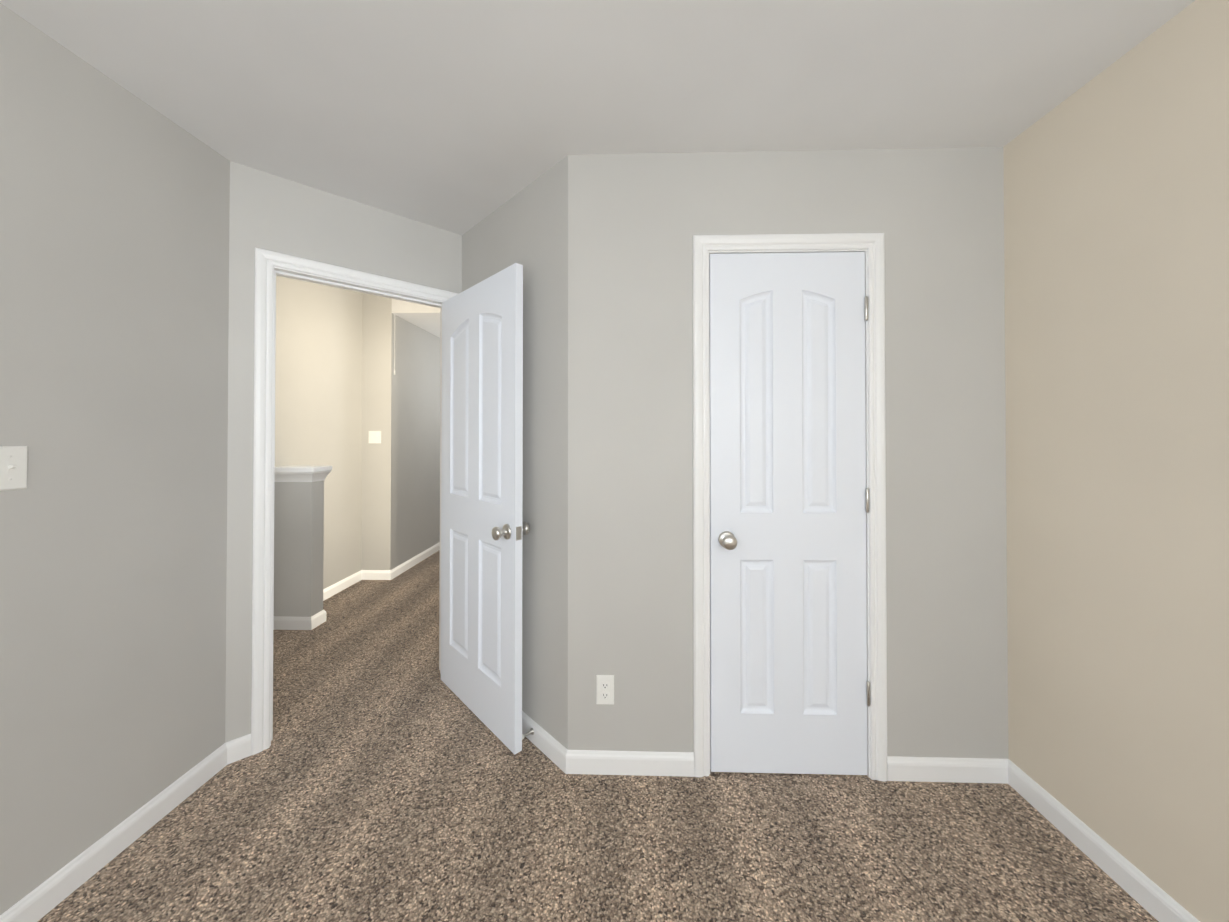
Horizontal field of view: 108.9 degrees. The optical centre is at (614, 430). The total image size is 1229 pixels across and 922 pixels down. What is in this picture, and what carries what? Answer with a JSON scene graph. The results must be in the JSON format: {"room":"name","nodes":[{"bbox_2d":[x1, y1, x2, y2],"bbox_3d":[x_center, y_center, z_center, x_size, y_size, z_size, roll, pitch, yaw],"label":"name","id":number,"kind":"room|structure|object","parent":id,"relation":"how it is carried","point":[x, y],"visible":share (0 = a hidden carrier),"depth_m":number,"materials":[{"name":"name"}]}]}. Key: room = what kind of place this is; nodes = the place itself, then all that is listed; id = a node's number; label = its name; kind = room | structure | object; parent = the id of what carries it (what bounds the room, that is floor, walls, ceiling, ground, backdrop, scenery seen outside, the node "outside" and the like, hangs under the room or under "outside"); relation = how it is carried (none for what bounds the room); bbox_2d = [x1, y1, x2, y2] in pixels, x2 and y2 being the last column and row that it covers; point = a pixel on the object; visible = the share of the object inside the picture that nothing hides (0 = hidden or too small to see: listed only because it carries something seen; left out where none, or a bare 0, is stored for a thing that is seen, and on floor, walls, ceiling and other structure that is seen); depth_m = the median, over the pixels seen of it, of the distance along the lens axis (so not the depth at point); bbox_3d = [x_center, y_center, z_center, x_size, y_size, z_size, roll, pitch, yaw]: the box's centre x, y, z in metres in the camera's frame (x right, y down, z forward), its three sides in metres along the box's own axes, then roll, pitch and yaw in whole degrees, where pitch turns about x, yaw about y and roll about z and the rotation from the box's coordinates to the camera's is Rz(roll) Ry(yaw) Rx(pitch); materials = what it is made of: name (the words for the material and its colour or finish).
{"room":"empty bedroom","nodes":[
{"label":"empty bedroom","id":0,"kind":"room"},
{"bbox_2d":[0,3,229,914],"bbox_3d":[-1.689,-0.079,-0.473,0.115,2.800,4.670,0,-1,2],"label":"wall","id":1,"kind":"structure","parent":0,"point":[114,258],"depth_m":1.35,"materials":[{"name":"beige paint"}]},
{"bbox_2d":[0,446,27,490],"bbox_3d":[-1.576,0.099,1.147,0.018,0.115,0.070,0,-1,2],"label":"switch plate","id":2,"kind":"object","parent":1,"relation":"attached to","point":[13,467],"visible":1,"depth_m":1.15,"materials":[{"name":"white plastic"}]},
{"bbox_2d":[275,276,362,588],"bbox_3d":[-2.416,-0.051,2.536,0.115,2.800,3.215,0,-1,2],"label":"wall","id":3,"kind":"structure","parent":0,"point":[318,376],"depth_m":3.56,"materials":[{"name":"beige paint"}]},
{"bbox_2d":[225,161,461,742],"bbox_3d":[-1.217,-0.054,2.189,1.114,2.800,0.115,1,-1,-43],"label":"wall","id":4,"kind":"structure","parent":0,"point":[271,212],"depth_m":1.84,"materials":[{"name":"beige paint"}]},
{"bbox_2d":[251,247,457,754],"bbox_3d":[-1.219,0.292,2.172,0.890,2.107,0.132,1,-1,-43],"label":"door frame","id":5,"kind":"structure","parent":4,"relation":"attached to","point":[266,261],"depth_m":1.86,"materials":[{"name":"white wood"}]},
{"bbox_2d":[441,263,529,754],"bbox_3d":[-0.661,0.322,2.104,0.167,2.030,0.772,1,-1,-43],"label":"entry door","id":6,"kind":"structure","parent":5,"relation":"attached to","point":[484,528],"depth_m":2.01,"materials":[{"name":"white painted wood"},{"name":"satin nickel"}]},
{"bbox_2d":[361,293,397,569],"bbox_3d":[-2.180,-0.037,4.080,0.270,2.800,0.115,0,-1,2],"label":"wall","id":7,"kind":"structure","parent":0,"point":[379,460],"depth_m":4.02,"materials":[{"name":"beige paint"}]},
{"bbox_2d":[369,431,380,442],"bbox_3d":[-2.197,0.063,4.012,0.116,0.114,0.018,0,-1,2],"label":"light switch","id":8,"kind":"object","parent":7,"relation":"attached to","point":[374,436],"visible":1,"depth_m":4.02,"materials":[{"name":"white plastic"}]},
{"bbox_2d":[392,299,439,337],"bbox_3d":[-1.416,-1.242,5.612,1.170,0.360,3.200,0,-1,2],"label":"ceiling","id":9,"kind":"structure","parent":0,"point":[426,317],"depth_m":4.08,"materials":[{"name":"paint"}]},
{"bbox_2d":[397,317,439,565],"bbox_3d":[-2.057,-0.022,5.677,0.115,2.800,3.085,0,-1,2],"label":"wall","id":10,"kind":"structure","parent":0,"point":[418,491],"depth_m":4.53,"materials":[{"name":"beige paint"}]},
{"bbox_2d":[273,542,439,629],"bbox_3d":[-2.164,1.331,5.092,0.344,0.084,4.234,0,-1,2],"label":"baseboard","id":11,"kind":"structure","parent":10,"relation":"attached to","point":[298,623],"depth_m":3.74,"materials":[{"name":"white wood"}]},
{"bbox_2d":[462,155,567,749],"bbox_3d":[-0.478,-0.055,2.135,0.115,2.800,0.979,1,-1,-43],"label":"wall","id":12,"kind":"structure","parent":0,"point":[526,227],"depth_m":1.87,"materials":[{"name":"beige paint"}]},
{"bbox_2d":[0,0,1194,235],"bbox_3d":[-0.082,-1.165,-0.099,3.307,0.100,5.490,0,-1,2],"label":"ceiling","id":13,"kind":"structure","parent":0,"point":[458,116],"depth_m":1.36,"materials":[{"name":"paint"}]},
{"bbox_2d":[38,550,1158,921],"bbox_3d":[-0.780,1.396,2.211,4.834,0.100,10.115,0,-1,2],"label":"floor","id":14,"kind":"structure","parent":0,"point":[386,776],"depth_m":1.45,"materials":[{"name":"carpet"}]},
{"bbox_2d":[274,480,323,616],"bbox_3d":[-2.229,0.844,3.055,0.330,1.020,0.120,0,-1,2],"label":"wall","id":15,"kind":"structure","parent":14,"relation":"on","point":[298,544],"depth_m":3.00,"materials":[{"name":"beige paint"}]},
{"bbox_2d":[275,466,331,481],"bbox_3d":[-2.211,0.304,3.059,0.366,0.100,0.192,0,-1,2],"label":"half wall cap","id":16,"kind":"object","parent":15,"relation":"on","point":[300,473],"visible":0.81,"depth_m":2.98,"materials":[{"name":"white wood"}]},
{"bbox_2d":[568,147,1007,758],"bbox_3d":[0.663,-0.058,1.773,1.693,2.800,0.115,0,-1,2],"label":"wall","id":17,"kind":"structure","parent":0,"point":[636,223],"depth_m":1.72,"materials":[{"name":"beige paint"}]},
{"bbox_2d":[596,675,613,704],"bbox_3d":[-0.036,1.020,1.722,0.070,0.114,0.008,0,-1,2],"label":"outlet","id":18,"kind":"object","parent":17,"relation":"attached to","point":[604,689],"visible":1,"depth_m":1.72,"materials":[{"name":"white plastic"}]},
{"bbox_2d":[522,711,693,776],"bbox_3d":[-0.275,1.303,2.051,1.186,0.084,0.669,0,-1,2],"label":"baseboard","id":19,"kind":"structure","parent":17,"relation":"attached to","point":[594,762],"depth_m":1.71,"materials":[{"name":"white wood"}]},
{"bbox_2d":[522,728,533,739],"bbox_3d":[-0.374,1.293,1.865,0.058,0.026,0.027,1,-1,-43],"label":"door stop","id":20,"kind":"object","parent":19,"relation":"attached to","point":[531,731],"visible":0.75,"depth_m":1.87,"materials":[{"name":"grey metal"}]},
{"bbox_2d":[709,252,869,774],"bbox_3d":[0.682,0.319,1.731,0.608,2.030,0.167,0,-1,2],"label":"closet door","id":21,"kind":"structure","parent":17,"relation":"in","point":[789,682],"depth_m":1.72,"materials":[{"name":"white painted wood"},{"name":"satin nickel"}]},
{"bbox_2d":[693,233,886,781],"bbox_3d":[0.679,0.312,1.769,0.644,2.060,0.115,0,-1,2],"label":"door frame","id":22,"kind":"structure","parent":17,"relation":"attached to","point":[867,514],"depth_m":1.71,"materials":[{"name":"white wood"}]},
{"bbox_2d":[887,756,1007,783],"bbox_3d":[1.268,1.299,1.679,0.445,0.084,0.014,0,-1,2],"label":"baseboard","id":23,"kind":"structure","parent":17,"relation":"attached to","point":[913,769],"depth_m":1.67,"materials":[{"name":"white wood"}]},
{"bbox_2d":[1003,0,1228,921],"bbox_3d":[1.502,-0.080,-0.546,0.115,2.800,4.705,0,-1,2],"label":"wall","id":24,"kind":"structure","parent":0,"point":[1116,225],"depth_m":1.27,"materials":[{"name":"beige paint"}]},
{"bbox_2d":[1008,759,1199,921],"bbox_3d":[1.438,1.278,-0.557,0.014,0.084,4.475,0,-1,2],"label":"baseboard","id":25,"kind":"structure","parent":24,"relation":"attached to","point":[1124,873],"depth_m":1.34,"materials":[{"name":"white wood"}]}
]}

